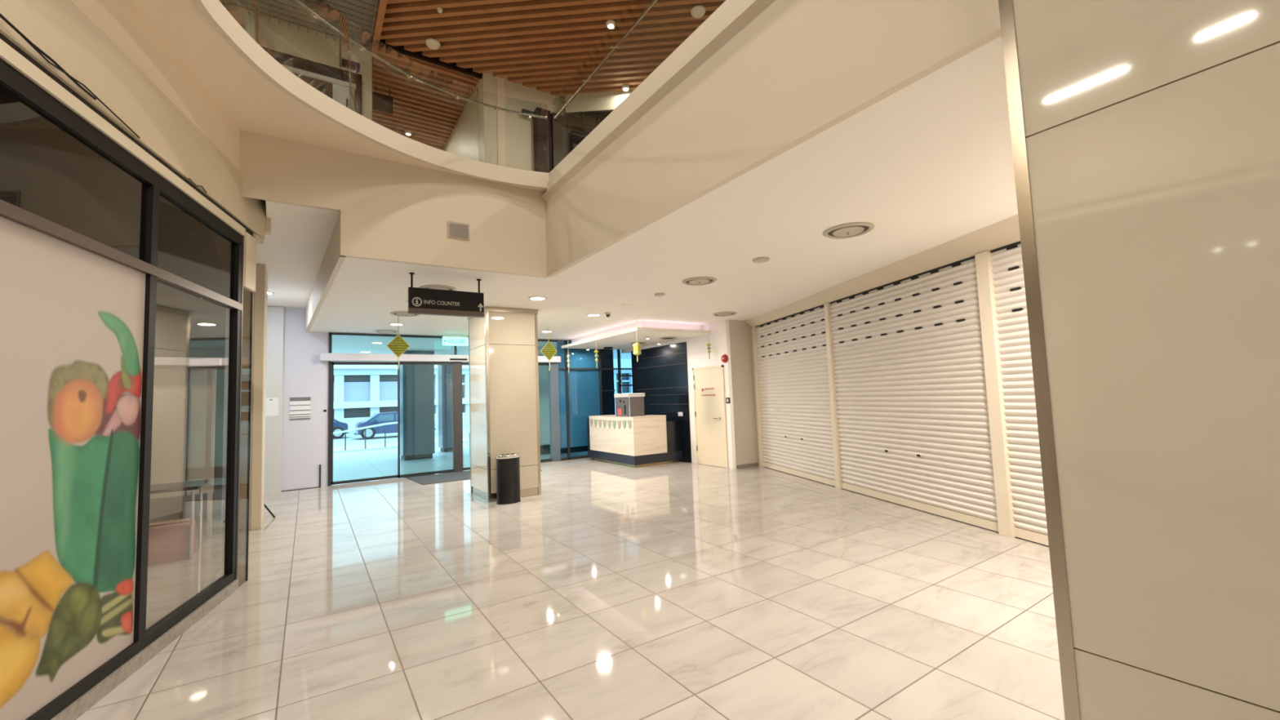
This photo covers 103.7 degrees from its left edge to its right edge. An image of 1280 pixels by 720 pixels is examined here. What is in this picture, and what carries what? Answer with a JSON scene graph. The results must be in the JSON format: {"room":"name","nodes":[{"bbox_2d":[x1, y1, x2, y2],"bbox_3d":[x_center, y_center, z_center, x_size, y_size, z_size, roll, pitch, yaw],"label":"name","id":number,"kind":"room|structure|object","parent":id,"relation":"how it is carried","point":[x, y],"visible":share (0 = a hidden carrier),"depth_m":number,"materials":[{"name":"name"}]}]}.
{"room":"shopping mall","nodes":[
{"label":"shopping mall","id":0,"kind":"room"},
{"bbox_2d":[71,0,239,169],"bbox_3d":[-2.829,-2.123,1.643,0.380,0.405,7.160,-1,-4,-19],"label":"wall","id":1,"kind":"structure","parent":0,"point":[121,21],"depth_m":3.40,"materials":[{"name":"beige paint"}]},
{"bbox_2d":[0,0,265,291],"bbox_3d":[-2.748,-1.422,1.596,0.386,1.005,7.130,-1,-4,-19],"label":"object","id":2,"kind":"structure","parent":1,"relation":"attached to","point":[56,37],"depth_m":2.99,"materials":[{"name":"beige paint"}]},
{"bbox_2d":[156,280,203,298],"bbox_3d":[-3.951,-1.534,0.425,4.643,0.050,14.600,1,-5,-33],"label":"ceiling","id":3,"kind":"structure","parent":0,"point":[162,289],"depth_m":7.00,"materials":[{"name":"grey paint"}]},
{"bbox_2d":[149,296,226,522],"bbox_3d":[-4.036,-0.335,0.314,4.600,4.050,14.700,1,-5,-33],"label":"wall","id":4,"kind":"structure","parent":0,"point":[185,327],"depth_m":7.36,"materials":[{"name":"grey"}]},
{"bbox_2d":[0,38,245,719],"bbox_3d":[-2.479,0.126,1.288,0.080,3.155,6.622,-1,-4,-19],"label":"window","id":5,"kind":"structure","parent":4,"relation":"in","point":[68,175],"depth_m":3.02,"materials":[{"name":"black metal"}]},
{"bbox_2d":[0,216,146,719],"bbox_3d":[-2.654,0.470,1.826,0.003,2.250,2.705,-1,-4,-19],"label":"poster","id":6,"kind":"object","parent":5,"relation":"attached to","point":[72,317],"visible":1,"depth_m":2.52,"materials":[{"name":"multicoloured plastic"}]},
{"bbox_2d":[221,307,230,520],"bbox_3d":[-6.525,0.595,8.167,0.100,3.500,2.350,1,-5,-33],"label":"wall","id":7,"kind":"structure","parent":0,"point":[228,310],"depth_m":7.15,"materials":[{"name":"white paint"}]},
{"bbox_2d":[264,200,271,235],"bbox_3d":[-4.165,-1.615,4.865,0.970,0.860,0.090,1,-5,-33],"label":"wall","id":8,"kind":"structure","parent":0,"point":[268,220],"depth_m":5.07,"materials":[{"name":"beige paint"}]},
{"bbox_2d":[264,306,284,493],"bbox_3d":[-7.058,0.716,9.156,0.900,3.440,0.100,1,-5,-33],"label":"wall","id":9,"kind":"structure","parent":0,"point":[275,315],"depth_m":9.30,"materials":[{"name":"grey paint"}]},
{"bbox_2d":[265,397,278,416],"bbox_3d":[-6.797,0.863,9.249,0.240,0.340,0.007,1,-5,-33],"label":"paper notice","id":10,"kind":"object","parent":9,"relation":"attached to","point":[272,403],"visible":0.82,"depth_m":9.26,"materials":[{"name":"white paper"}]},
{"bbox_2d":[256,200,339,308],"bbox_3d":[-5.248,-1.263,7.049,1.570,0.050,6.030,1,-5,-33],"label":"ceiling","id":11,"kind":"structure","parent":0,"point":[294,252],"depth_m":6.12,"materials":[{"name":"white paint"}]},
{"bbox_2d":[232,1,372,120],"bbox_3d":[-9.509,-3.389,7.032,9.800,3.100,4.400,1,-5,-33],"label":"wall","id":12,"kind":"structure","parent":0,"point":[281,37],"depth_m":7.55,"materials":[{"name":"beige paint"}]},
{"bbox_2d":[267,48,361,115],"bbox_3d":[-4.861,-3.229,7.463,1.280,2.500,0.080,1,-5,-33],"label":"window","id":13,"kind":"structure","parent":12,"relation":"in","point":[340,89],"depth_m":7.64,"materials":[{"name":"black"}]},
{"bbox_2d":[341,57,359,73],"bbox_3d":[-4.452,-4.509,7.735,0.240,0.100,0.160,1,-5,-33],"label":"sign","id":14,"kind":"object","parent":12,"relation":"attached to","point":[355,66],"visible":1,"depth_m":7.67,"materials":[{"name":"black metal"}]},
{"bbox_2d":[370,0,387,57],"bbox_3d":[-2.708,-5.157,5.679,0.080,0.230,5.600,1,-5,-33],"label":"trim","id":15,"kind":"structure","parent":12,"relation":"attached to","point":[380,11],"depth_m":7.34,"materials":[{"name":"brown wood"}]},
{"bbox_2d":[231,0,378,50],"bbox_3d":[-6.553,-5.333,2.558,9.780,0.040,6.600,1,-5,-33],"label":"ceiling","id":16,"kind":"structure","parent":0,"point":[353,2],"depth_m":7.30,"materials":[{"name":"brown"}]},
{"bbox_2d":[281,307,328,490],"bbox_3d":[-6.823,0.699,9.463,1.630,3.500,0.150,1,-5,-33],"label":"wall","id":17,"kind":"structure","parent":0,"point":[304,442],"depth_m":9.63,"materials":[{"name":"white paint"}]},
{"bbox_2d":[289,396,311,420],"bbox_3d":[-6.470,0.922,9.577,0.330,0.425,0.009,1,-5,-33],"label":"notice","id":18,"kind":"object","parent":17,"relation":"attached to","point":[300,407],"visible":1,"depth_m":9.58,"materials":[{"name":"white metal"}]},
{"bbox_2d":[281,464,320,491],"bbox_3d":[-6.391,2.225,9.497,0.615,0.430,0.025,1,-5,-33],"label":"baseboard","id":19,"kind":"structure","parent":17,"relation":"attached to","point":[319,464],"depth_m":9.64,"materials":[{"name":"grey metal"}]},
{"bbox_2d":[320,333,561,486],"bbox_3d":[-4.087,0.970,11.095,5.040,2.990,0.255,1,-5,-33],"label":"door","id":20,"kind":"structure","parent":17,"relation":"in","point":[456,361],"depth_m":10.86,"materials":[{"name":"grey"}]},
{"bbox_2d":[305,212,345,331],"bbox_3d":[-4.686,-1.020,7.355,0.060,0.472,5.991,1,-5,-36],"label":"wall","id":21,"kind":"structure","parent":0,"point":[332,261],"depth_m":6.25,"materials":[{"name":"beige paint"}]},
{"bbox_2d":[130,0,546,192],"bbox_3d":[-3.179,-2.527,-1.134,11.400,0.050,11.200,1,-5,-33],"label":"ceiling","id":22,"kind":"structure","parent":0,"point":[255,104],"depth_m":3.99,"materials":[{"name":"beige paint"}]},
{"bbox_2d":[191,0,549,189],"bbox_3d":[-1.457,-2.484,1.893,2.234,0.100,8.166,-1,-4,-10],"label":"trim","id":23,"kind":"structure","parent":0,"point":[311,86],"depth_m":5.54,"materials":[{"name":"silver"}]},
{"bbox_2d":[218,0,549,163],"bbox_3d":[-1.522,-2.973,1.942,2.278,0.885,8.249,-1,-4,-10],"label":"glass balustrade","id":24,"kind":"object","parent":23,"relation":"on","point":[228,5],"visible":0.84,"depth_m":4.67,"materials":[{"name":"clear glass"}]},
{"bbox_2d":[239,129,547,278],"bbox_3d":[-2.418,-1.550,5.320,3.030,1.072,0.060,1,-5,-33],"label":"wall","id":25,"kind":"structure","parent":0,"point":[390,211],"depth_m":5.25,"materials":[{"name":"beige paint"}]},
{"bbox_2d":[447,221,469,239],"bbox_3d":[-1.995,-1.426,5.540,0.230,0.180,0.018,1,-5,-33],"label":"air vent","id":26,"kind":"object","parent":25,"relation":"in","point":[455,229],"visible":1,"depth_m":5.54,"materials":[{"name":"grey metal"}]},
{"bbox_2d":[333,424,469,446],"bbox_3d":[-14.366,5.243,39.897,100.000,0.340,37.000,1,-5,-33],"label":"floor","id":27,"kind":"structure","parent":0,"point":[352,439],"depth_m":25.65,"materials":[{"name":"grey concrete"}]},
{"bbox_2d":[333,418,350,439],"bbox_3d":[-17.632,3.588,26.663,3.848,1.330,1.800,1,-5,-33],"label":"car","id":28,"kind":"object","parent":27,"relation":"on","point":[338,426],"visible":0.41,"depth_m":26.79,"materials":[{"name":"blue paint"}]},
{"bbox_2d":[353,411,435,439],"bbox_3d":[-13.037,3.430,26.825,3.848,1.330,1.800,1,-5,-33],"label":"car","id":29,"kind":"object","parent":27,"relation":"on","point":[381,417],"visible":0.43,"depth_m":25.78,"materials":[{"name":"blue paint"}]},
{"bbox_2d":[333,359,632,430],"bbox_3d":[-17.126,0.564,38.706,54.000,9.300,4.700,1,-5,-33],"label":"building","id":30,"kind":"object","parent":27,"relation":"on","point":[361,392],"visible":0.09,"depth_m":35.47,"materials":[{"name":"grey concrete"}]},
{"bbox_2d":[343,382,369,401],"bbox_3d":[-19.788,2.225,35.167,1.610,1.360,0.100,1,-5,-33],"label":"window","id":31,"kind":"structure","parent":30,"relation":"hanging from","point":[353,391],"depth_m":35.11,"materials":[{"name":"blue glass"}]},
{"bbox_2d":[379,381,397,400],"bbox_3d":[-17.976,2.244,36.361,1.610,1.360,0.100,1,-5,-33],"label":"window","id":32,"kind":"structure","parent":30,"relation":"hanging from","point":[388,389],"depth_m":36.22,"materials":[{"name":"blue glass"}]},
{"bbox_2d":[277,57,566,141],"bbox_3d":[-2.410,-5.472,3.743,18.000,0.060,18.000,1,-5,-33],"label":"ceiling","id":33,"kind":"structure","parent":0,"point":[279,61],"depth_m":8.74,"materials":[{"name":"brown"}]},
{"bbox_2d":[331,335,631,359],"bbox_3d":[-4.667,-0.345,14.358,36.000,0.080,5.440,1,-5,-33],"label":"ceiling","id":34,"kind":"structure","parent":0,"point":[340,344],"depth_m":12.93,"materials":[{"name":"white paint"}]},
{"bbox_2d":[443,72,563,171],"bbox_3d":[-4.010,-3.345,10.477,5.418,3.100,1.732,-5,-5,40],"label":"wall","id":35,"kind":"structure","parent":0,"point":[464,140],"depth_m":8.96,"materials":[{"name":"beige paint"}]},
{"bbox_2d":[378,39,482,79],"bbox_3d":[-3.405,-4.989,8.298,1.640,0.180,0.060,1,-5,-33],"label":"trim","id":36,"kind":"structure","parent":35,"relation":"attached to","point":[400,49],"depth_m":8.27,"materials":[{"name":"black"}]},
{"bbox_2d":[496,76,505,166],"bbox_3d":[-2.398,-3.481,8.719,0.130,3.000,0.015,1,-5,-33],"label":"trim","id":37,"kind":"structure","parent":35,"relation":"attached to","point":[500,82],"depth_m":8.76,"materials":[{"name":"beige paint"}]},
{"bbox_2d":[521,108,535,118],"bbox_3d":[-2.006,-4.393,9.002,0.240,0.090,0.120,1,-5,-33],"label":"sign","id":38,"kind":"object","parent":35,"relation":"attached to","point":[523,110],"visible":0.61,"depth_m":8.95,"materials":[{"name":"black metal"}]},
{"bbox_2d":[533,106,566,173],"bbox_3d":[-1.608,-3.241,9.106,0.560,2.520,0.200,1,-5,-33],"label":"portal","id":39,"kind":"object","parent":35,"relation":"attached to","point":[550,143],"visible":0.31,"depth_m":9.04,"materials":[{"name":"black"}]},
{"bbox_2d":[537,346,556,454],"bbox_3d":[-2.455,1.044,14.434,2.000,3.200,0.120,1,-5,-33],"label":"wall","id":40,"kind":"structure","parent":0,"point":[544,400],"depth_m":14.19,"materials":[{"name":"white paint"}]},
{"bbox_2d":[372,0,725,150],"bbox_3d":[1.585,-5.304,6.538,8.095,0.090,18.152,1,-5,-33],"label":"ceiling","id":41,"kind":"structure","parent":0,"point":[552,46],"depth_m":8.11,"materials":[{"name":"brown wood"}]},
{"bbox_2d":[372,84,392,114],"bbox_3d":[-4.572,-4.649,8.938,0.320,0.480,0.050,1,-5,-33],"label":"panel","id":42,"kind":"object","parent":41,"relation":"hanging from","point":[381,103],"visible":1,"depth_m":8.91,"materials":[{"name":"black wood"}]},
{"bbox_2d":[425,38,440,49],"bbox_3d":[-3.255,-4.954,7.907,0.225,0.056,0.225,1,-5,-33],"label":"ceiling spotlight","id":43,"kind":"object","parent":41,"relation":"attached to","point":[432,43],"visible":1,"depth_m":7.86,"materials":[{"name":"beige plastic"}]},
{"bbox_2d":[605,19,615,28],"bbox_3d":[-0.444,-5.078,7.623,0.150,0.056,0.150,1,-5,-33],"label":"ceiling spotlight","id":44,"kind":"object","parent":41,"relation":"attached to","point":[611,24],"visible":1,"depth_m":7.58,"materials":[{"name":"beige plastic"}]},
{"bbox_2d":[621,84,629,91],"bbox_3d":[-0.262,-4.972,9.199,0.150,0.056,0.150,1,-5,-33],"label":"ceiling spotlight","id":45,"kind":"object","parent":41,"relation":"attached to","point":[625,87],"visible":1,"depth_m":9.16,"materials":[{"name":"beige plastic"}]},
{"bbox_2d":[690,4,706,18],"bbox_3d":[0.861,-5.139,7.443,0.225,0.056,0.225,1,-5,-33],"label":"ceiling spotlight","id":46,"kind":"object","parent":41,"relation":"attached to","point":[697,11],"visible":1,"depth_m":7.40,"materials":[{"name":"beige plastic"}]},
{"bbox_2d":[75,436,1065,719],"bbox_3d":[-1.542,2.368,9.573,36.000,0.200,28.000,1,-5,-33],"label":"floor","id":47,"kind":"structure","parent":0,"point":[679,590],"depth_m":3.64,"materials":[{"name":"tile"}]},
{"bbox_2d":[147,520,195,565],"bbox_3d":[-4.976,1.915,5.277,0.430,0.342,0.350,1,-5,-33],"label":"carton","id":48,"kind":"object","parent":47,"relation":"on","point":[167,542],"visible":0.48,"depth_m":5.18,"materials":[{"name":"red cardboard"}]},
{"bbox_2d":[149,517,194,525],"bbox_3d":[-5.295,1.973,5.643,0.400,0.302,0.280,1,-5,-33],"label":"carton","id":49,"kind":"object","parent":47,"relation":"on","point":[188,518],"visible":0.1,"depth_m":5.68,"materials":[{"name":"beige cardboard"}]},
{"bbox_2d":[150,480,208,559],"bbox_3d":[-5.239,1.711,5.153,1.150,0.750,0.600,1,-5,-33],"label":"folding table","id":50,"kind":"object","parent":47,"relation":"on","point":[192,485],"visible":0.48,"depth_m":5.25,"materials":[{"name":"grey"}]},
{"bbox_2d":[150,356,222,539],"bbox_3d":[-5.559,1.056,5.785,1.100,2.170,0.200,1,-5,-33],"label":"display board","id":51,"kind":"object","parent":47,"relation":"on","point":[184,402],"visible":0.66,"depth_m":5.97,"materials":[{"name":"grey laminate"}]},
{"bbox_2d":[244,292,253,581],"bbox_3d":[-3.547,0.664,4.498,0.030,2.620,0.213,-1,-4,-18],"label":"post","id":52,"kind":"object","parent":47,"relation":"on","point":[251,293],"visible":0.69,"depth_m":4.59,"materials":[{"name":"silver metal"}]},
{"bbox_2d":[238,263,267,532],"bbox_3d":[-5.177,0.465,6.696,0.290,3.450,0.500,1,-5,-33],"label":"column","id":53,"kind":"structure","parent":47,"relation":"on","point":[257,456],"depth_m":6.52,"materials":[{"name":"beige paint"}]},
{"bbox_2d":[333,417,469,453],"bbox_3d":[-8.146,2.665,18.408,7.303,0.955,0.070,1,-5,-33],"label":"ramp railing","id":54,"kind":"object","parent":47,"relation":"on","point":[391,423],"visible":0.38,"depth_m":17.50,"materials":[{"name":"white metal"}]},
{"bbox_2d":[400,350,435,460],"bbox_3d":[-6.388,1.274,14.364,0.820,3.020,0.820,1,-5,-33],"label":"column","id":55,"kind":"structure","parent":47,"relation":"on","point":[417,433],"depth_m":14.01,"materials":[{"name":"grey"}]},
{"bbox_2d":[437,364,462,452],"bbox_3d":[-6.097,1.392,16.156,0.620,3.020,0.600,1,-5,-33],"label":"column","id":56,"kind":"structure","parent":47,"relation":"on","point":[444,371],"depth_m":15.83,"materials":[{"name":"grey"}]},
{"bbox_2d":[408,470,542,484],"bbox_3d":[-3.449,2.402,10.577,2.480,0.014,1.130,1,-5,-33],"label":"door mat","id":57,"kind":"object","parent":47,"relation":"on","point":[424,480],"visible":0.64,"depth_m":10.17,"materials":[{"name":"grey"}]},
{"bbox_2d":[467,306,541,502],"bbox_3d":[-2.273,0.703,8.373,0.870,3.000,1.020,1,-5,-33],"label":"marble pillar","id":58,"kind":"structure","parent":47,"relation":"on","point":[504,406],"depth_m":8.00,"materials":[{"name":"grey stone"}]},
{"bbox_2d":[496,453,520,504],"bbox_3d":[-1.984,1.781,7.582,0.363,0.718,0.255,1,-5,-33],"label":"litter bin","id":59,"kind":"object","parent":47,"relation":"on","point":[508,465],"visible":1,"depth_m":7.47,"materials":[{"name":"black metal"}]},
{"bbox_2d":[600,349,615,415],"bbox_3d":[-1.087,0.954,13.885,0.620,3.200,0.550,1,-5,-33],"label":"structural column","id":60,"kind":"structure","parent":47,"relation":"on","point":[606,355],"depth_m":13.78,"materials":[{"name":"grey"}]},
{"bbox_2d":[586,414,683,466],"bbox_3d":[-0.175,1.847,11.946,1.315,1.075,2.155,1,-5,-33],"label":"counter","id":61,"kind":"object","parent":47,"relation":"on","point":[651,439],"depth_m":11.16,"materials":[{"name":"beige wood"}]},
{"bbox_2d":[590,414,617,417],"bbox_3d":[-0.620,1.337,12.020,0.645,0.015,1.365,1,-5,-33],"label":"countertop","id":62,"kind":"structure","parent":61,"relation":"on","point":[605,415],"depth_m":12.05,"materials":[{"name":"white wood"}]},
{"bbox_2d":[589,418,631,428],"bbox_3d":[-0.715,1.470,11.569,0.010,0.213,1.930,1,-5,-33],"label":"bunting","id":63,"kind":"object","parent":61,"relation":"hanging from","point":[590,420],"visible":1,"depth_m":11.49,"materials":[{"name":"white fabric"}]},
{"bbox_2d":[613,392,644,416],"bbox_3d":[-0.236,1.018,11.466,0.440,0.515,0.640,1,-5,-33],"label":"machine","id":64,"kind":"object","parent":61,"relation":"on","point":[626,404],"visible":0.98,"depth_m":11.25,"materials":[{"name":"grey metal"}]},
{"bbox_2d":[617,414,666,417],"bbox_3d":[0.035,1.258,11.242,0.880,0.015,0.660,1,-5,-33],"label":"countertop","id":65,"kind":"structure","parent":61,"relation":"on","point":[646,415],"depth_m":11.08,"materials":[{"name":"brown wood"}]},
{"bbox_2d":[725,320,761,469],"bbox_3d":[2.185,0.672,10.229,0.684,3.000,0.330,1,-5,-33],"label":"wall pier","id":66,"kind":"object","parent":47,"relation":"on","point":[744,424],"visible":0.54,"depth_m":10.26,"materials":[{"name":"beige paint"}]},
{"bbox_2d":[736,462,758,469],"bbox_3d":[2.178,2.138,10.175,0.630,0.070,0.020,1,-5,-33],"label":"baseboard","id":67,"kind":"object","parent":66,"relation":"attached to","point":[753,464],"visible":1,"depth_m":10.15,"materials":[{"name":"grey stone"}]},
{"bbox_2d":[998,0,1279,719],"bbox_3d":[2.118,-0.434,1.755,0.860,4.000,1.025,1,-5,-33],"label":"marble pillar","id":68,"kind":"structure","parent":47,"relation":"on","point":[1145,134],"depth_m":1.64,"materials":[{"name":"grey stone"}]},
{"bbox_2d":[564,89,634,112],"bbox_3d":[1.804,-4.963,9.241,6.400,0.480,0.100,-2,-4,3],"label":"wall","id":69,"kind":"structure","parent":0,"point":[606,100],"depth_m":9.33,"materials":[{"name":"beige paint"}]},
{"bbox_2d":[565,109,613,155],"bbox_3d":[1.861,-3.419,9.120,6.400,2.620,0.080,-2,-4,3],"label":"window","id":70,"kind":"structure","parent":69,"relation":"in","point":[579,125],"depth_m":9.36,"materials":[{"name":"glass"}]},
{"bbox_2d":[309,35,1017,340],"bbox_3d":[1.277,-1.202,4.960,7.630,0.050,16.660,1,-5,-33],"label":"ceiling","id":71,"kind":"structure","parent":0,"point":[929,164],"depth_m":4.72,"materials":[{"name":"white paint"}]},
{"bbox_2d":[373,329,399,333],"bbox_3d":[-5.062,-0.553,10.054,0.450,0.050,0.450,1,-5,-33],"label":"ceiling vent","id":72,"kind":"object","parent":71,"relation":"in","point":[386,331],"visible":1,"depth_m":10.02,"materials":[{"name":"grey metal"}]},
{"bbox_2d":[386,316,409,369],"bbox_3d":[-4.045,-0.285,8.416,0.357,0.892,0.090,1,-5,-33],"label":"diamond ornament","id":73,"kind":"object","parent":71,"relation":"hanging from","point":[397,345],"visible":1,"depth_m":8.39,"materials":[{"name":"yellow"}]},
{"bbox_2d":[390,311,420,316],"bbox_3d":[-3.813,-0.733,8.179,0.450,0.050,0.450,1,-5,-33],"label":"ceiling vent","id":74,"kind":"object","parent":71,"relation":"in","point":[402,313],"visible":0.78,"depth_m":8.16,"materials":[{"name":"grey metal"}]},
{"bbox_2d":[418,284,456,290],"bbox_3d":[-2.610,-0.898,6.501,0.450,0.050,0.450,1,-5,-33],"label":"ceiling vent","id":75,"kind":"object","parent":71,"relation":"in","point":[429,286],"visible":0.44,"depth_m":6.38,"materials":[{"name":"grey metal"}]},
{"bbox_2d":[408,272,484,317],"bbox_3d":[-2.253,-0.750,5.875,0.834,0.460,0.080,1,-5,-33],"label":"direction sign","id":76,"kind":"object","parent":71,"relation":"hanging from","point":[427,301],"visible":1,"depth_m":5.82,"materials":[{"name":"black metal"}]},
{"bbox_2d":[442,334,468,346],"bbox_3d":[-3.989,-0.433,10.877,0.540,0.250,0.050,1,-5,-33],"label":"exit sign","id":77,"kind":"object","parent":71,"relation":"hanging from","point":[457,340],"visible":1,"depth_m":10.86,"materials":[{"name":"teal"}]},
{"bbox_2d":[528,296,546,300],"bbox_3d":[-1.494,-0.898,7.334,0.260,0.013,0.260,1,-5,-33],"label":"recessed light","id":78,"kind":"object","parent":71,"relation":"in","point":[534,298],"visible":1,"depth_m":7.30,"materials":[{"name":"beige plastic"}]},
{"bbox_2d":[530,297,544,300],"bbox_3d":[-1.494,-0.897,7.334,0.210,0.011,0.210,1,-5,-33],"label":"diffuser","id":79,"kind":"object","parent":78,"relation":"attached to","point":[531,298],"depth_m":7.31,"materials":[{"name":"white plastic"}]},
{"bbox_2d":[540,324,557,370],"bbox_3d":[-1.812,-0.243,10.006,0.350,0.914,0.090,1,-5,-33],"label":"diamond ornament","id":80,"kind":"object","parent":71,"relation":"hanging from","point":[548,350],"visible":1,"depth_m":9.98,"materials":[{"name":"yellow paper"}]},
{"bbox_2d":[594,342,599,368],"bbox_3d":[-0.946,-0.249,10.890,0.102,0.840,0.102,-5,-5,34],"label":"paper lantern","id":81,"kind":"object","parent":71,"relation":"hanging from","point":[596,351],"visible":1,"depth_m":10.86,"materials":[{"name":"beige"}]},
{"bbox_2d":[560,321,711,349],"bbox_3d":[-0.228,-0.535,11.578,1.870,0.225,3.470,1,-5,-33],"label":"canopy","id":82,"kind":"object","parent":71,"relation":"attached to","point":[618,338],"visible":1,"depth_m":10.79,"materials":[{"name":"white paint"}]},
{"bbox_2d":[658,336,677,339],"bbox_3d":[0.617,-0.481,11.067,0.400,0.018,0.400,1,-5,-33],"label":"air diffuser","id":83,"kind":"object","parent":82,"relation":"attached to","point":[668,337],"visible":1,"depth_m":11.00,"materials":[{"name":"grey metal"}]},
{"bbox_2d":[632,323,641,361],"bbox_3d":[-0.062,-0.382,9.551,0.161,0.830,0.153,1,-5,-33],"label":"paper lantern","id":84,"kind":"object","parent":71,"relation":"hanging from","point":[637,346],"visible":1,"depth_m":9.49,"materials":[{"name":"beige paper"}]},
{"bbox_2d":[682,276,716,285],"bbox_3d":[0.778,-1.016,6.596,0.450,0.050,0.450,1,-5,-33],"label":"ceiling vent","id":85,"kind":"object","parent":71,"relation":"in","point":[696,281],"visible":1,"depth_m":6.56,"materials":[{"name":"grey metal"}]},
{"bbox_2d":[706,325,711,359],"bbox_3d":[1.440,-0.397,10.544,0.102,0.770,0.102,-5,-5,34],"label":"paper lantern","id":86,"kind":"object","parent":71,"relation":"hanging from","point":[708,344],"visible":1,"depth_m":10.51,"materials":[{"name":"beige paper"}]},
{"bbox_2d":[712,311,737,316],"bbox_3d":[1.586,-0.844,9.421,0.450,0.050,0.450,1,-5,-33],"label":"ceiling vent","id":87,"kind":"object","parent":71,"relation":"in","point":[720,313],"visible":1,"depth_m":9.38,"materials":[{"name":"grey metal"}]},
{"bbox_2d":[752,257,769,262],"bbox_3d":[1.359,-1.117,5.643,0.190,0.028,0.190,1,-5,-33],"label":"ceiling disc","id":88,"kind":"object","parent":71,"relation":"attached to","point":[759,260],"visible":1,"depth_m":5.60,"materials":[{"name":"grey metal"}]},
{"bbox_2d":[822,222,874,239],"bbox_3d":[1.955,-1.194,4.722,0.450,0.050,0.450,1,-5,-33],"label":"ceiling vent","id":89,"kind":"object","parent":71,"relation":"in","point":[847,230],"visible":1,"depth_m":4.68,"materials":[{"name":"grey metal"}]},
{"bbox_2d":[621,320,733,468],"bbox_3d":[0.766,0.844,11.909,0.202,3.000,4.210,1,-5,-33],"label":"wall","id":90,"kind":"structure","parent":0,"point":[660,372],"depth_m":11.49,"materials":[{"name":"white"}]},
{"bbox_2d":[556,339,632,460],"bbox_3d":[-1.060,1.006,13.225,2.400,3.000,0.170,1,-5,-33],"label":"window","id":91,"kind":"structure","parent":90,"relation":"in","point":[580,392],"depth_m":12.84,"materials":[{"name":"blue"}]},
{"bbox_2d":[692,364,728,468],"bbox_3d":[1.472,1.185,10.653,0.119,2.090,0.980,1,-5,-33],"label":"door","id":92,"kind":"structure","parent":90,"relation":"in","point":[708,384],"depth_m":10.62,"materials":[{"name":"beige"}]},
{"bbox_2d":[720,354,728,362],"bbox_3d":[1.716,-0.030,10.270,0.075,0.170,0.170,1,-5,-33],"label":"bell","id":93,"kind":"object","parent":90,"relation":"attached to","point":[724,358],"visible":1,"depth_m":10.23,"materials":[{"name":"red plastic"}]},
{"bbox_2d":[542,0,1001,277],"bbox_3d":[1.772,-1.928,1.716,0.105,1.002,10.601,1,-5,-33],"label":"wall","id":94,"kind":"structure","parent":0,"point":[782,73],"depth_m":3.29,"materials":[{"name":"beige paint"}]},
{"bbox_2d":[546,0,755,191],"bbox_3d":[1.792,-2.538,1.696,0.105,0.210,10.450,1,-5,-33],"label":"trim","id":95,"kind":"structure","parent":94,"relation":"attached to","point":[729,11],"depth_m":4.11,"materials":[{"name":"beige paint"}]},
{"bbox_2d":[554,0,657,119],"bbox_3d":[0.392,-2.886,3.961,0.105,0.910,5.300,1,-5,-33],"label":"glass balustrade","id":96,"kind":"object","parent":95,"relation":"on","point":[654,2],"visible":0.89,"depth_m":5.09,"materials":[{"name":"clear glass"}]},
{"bbox_2d":[745,213,1020,326],"bbox_3d":[3.767,-1.274,4.230,0.764,0.175,13.182,-1,-4,-11],"label":"wall","id":97,"kind":"structure","parent":0,"point":[1005,232],"depth_m":5.88,"materials":[{"name":"beige paint"}]},
{"bbox_2d":[751,326,764,466],"bbox_3d":[2.438,0.736,10.312,0.090,2.865,0.110,-1,-4,-13],"label":"trim","id":98,"kind":"structure","parent":97,"relation":"attached to","point":[756,361],"depth_m":10.28,"materials":[{"name":"beige metal"}]},
{"bbox_2d":[755,305,835,486],"bbox_3d":[2.732,0.635,9.055,0.042,2.865,2.480,-1,-4,-13],"label":"roller shutter","id":99,"kind":"object","parent":97,"relation":"attached to","point":[794,388],"visible":0.87,"depth_m":8.86,"materials":[{"name":"white paint"}]},
{"bbox_2d":[823,302,842,488],"bbox_3d":[3.007,0.535,7.798,0.090,2.865,0.100,-1,-4,-13],"label":"trim","id":100,"kind":"structure","parent":97,"relation":"attached to","point":[827,308],"depth_m":7.77,"materials":[{"name":"beige metal"}]},
{"bbox_2d":[829,256,998,532],"bbox_3d":[3.319,0.428,6.463,0.042,2.865,2.650,-1,-4,-13],"label":"roller shutter","id":101,"kind":"object","parent":97,"relation":"attached to","point":[913,412],"visible":0.85,"depth_m":6.11,"materials":[{"name":"white paint"}]},
{"bbox_2d":[974,250,1016,537],"bbox_3d":[3.617,0.320,5.105,0.090,2.865,0.140,-1,-4,-13],"label":"pillar","id":102,"kind":"structure","parent":97,"relation":"attached to","point":[1005,513],"depth_m":5.08,"materials":[{"name":"beige paint"}]},
{"bbox_2d":[990,241,1048,546],"bbox_3d":[3.936,0.210,3.736,0.042,2.865,2.680,-1,-4,-13],"label":"roller shutter","id":103,"kind":"object","parent":97,"relation":"attached to","point":[1028,508],"visible":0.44,"depth_m":4.87,"materials":[{"name":"white paint"}]},
{"bbox_2d":[761,240,1020,324],"bbox_3d":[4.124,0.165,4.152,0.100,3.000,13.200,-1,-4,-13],"label":"trim","id":104,"kind":"structure","parent":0,"point":[1020,241],"depth_m":6.60,"materials":[{"name":"grey metal"}]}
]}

